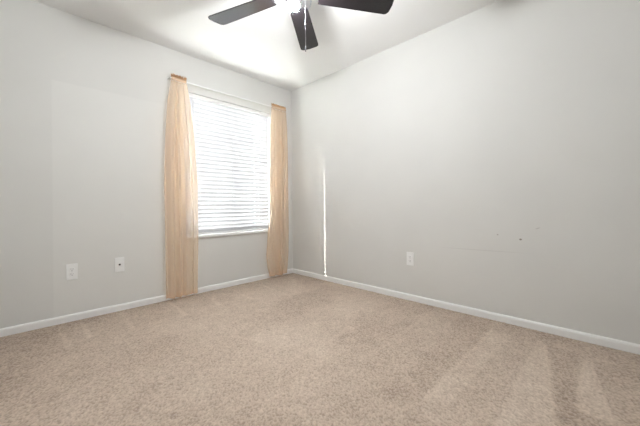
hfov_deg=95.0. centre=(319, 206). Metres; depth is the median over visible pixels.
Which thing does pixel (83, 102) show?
wall
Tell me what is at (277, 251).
sheer curtain
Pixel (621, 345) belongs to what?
baseboard
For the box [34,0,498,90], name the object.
ceiling
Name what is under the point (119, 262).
cable jack plate
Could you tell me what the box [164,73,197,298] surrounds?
sheer curtain
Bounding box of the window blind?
[189,93,269,234]
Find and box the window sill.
[198,230,267,237]
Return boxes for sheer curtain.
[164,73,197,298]
[266,103,288,276]
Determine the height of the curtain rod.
0.040 m
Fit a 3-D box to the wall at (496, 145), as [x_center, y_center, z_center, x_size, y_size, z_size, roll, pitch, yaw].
[0.999,-0.378,2.703,3.710,2.560,0.160,-1,0,45]
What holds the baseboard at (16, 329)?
attached to the wall at (83, 102)
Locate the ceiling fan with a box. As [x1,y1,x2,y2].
[208,0,393,51]
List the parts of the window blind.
ladder cord, rail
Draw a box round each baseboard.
[0,268,292,336]
[293,269,639,354]
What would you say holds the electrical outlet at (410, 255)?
attached to the wall at (496, 145)
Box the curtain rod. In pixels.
[168,77,286,111]
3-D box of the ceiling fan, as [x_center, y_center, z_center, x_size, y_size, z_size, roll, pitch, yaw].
[-0.180,-1.219,1.692,1.203,0.656,1.159,-1,0,45]
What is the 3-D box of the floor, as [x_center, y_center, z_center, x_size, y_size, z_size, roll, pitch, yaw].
[-0.136,0.893,1.650,3.555,0.018,2.955,-1,0,45]
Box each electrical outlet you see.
[66,263,77,279]
[407,252,413,265]
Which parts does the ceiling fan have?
blade, bulb, blade, pull chain, blade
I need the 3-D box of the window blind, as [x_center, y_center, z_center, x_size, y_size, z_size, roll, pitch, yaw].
[-1.016,-0.431,3.351,0.068,1.459,1.054,-1,0,45]
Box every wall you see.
[0,0,292,328]
[291,0,639,343]
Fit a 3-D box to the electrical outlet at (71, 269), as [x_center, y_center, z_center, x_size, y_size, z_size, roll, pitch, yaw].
[-1.963,0.519,2.320,0.009,0.124,0.070,-1,0,45]
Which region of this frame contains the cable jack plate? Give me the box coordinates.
[115,257,123,271]
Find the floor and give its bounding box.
[0,273,639,425]

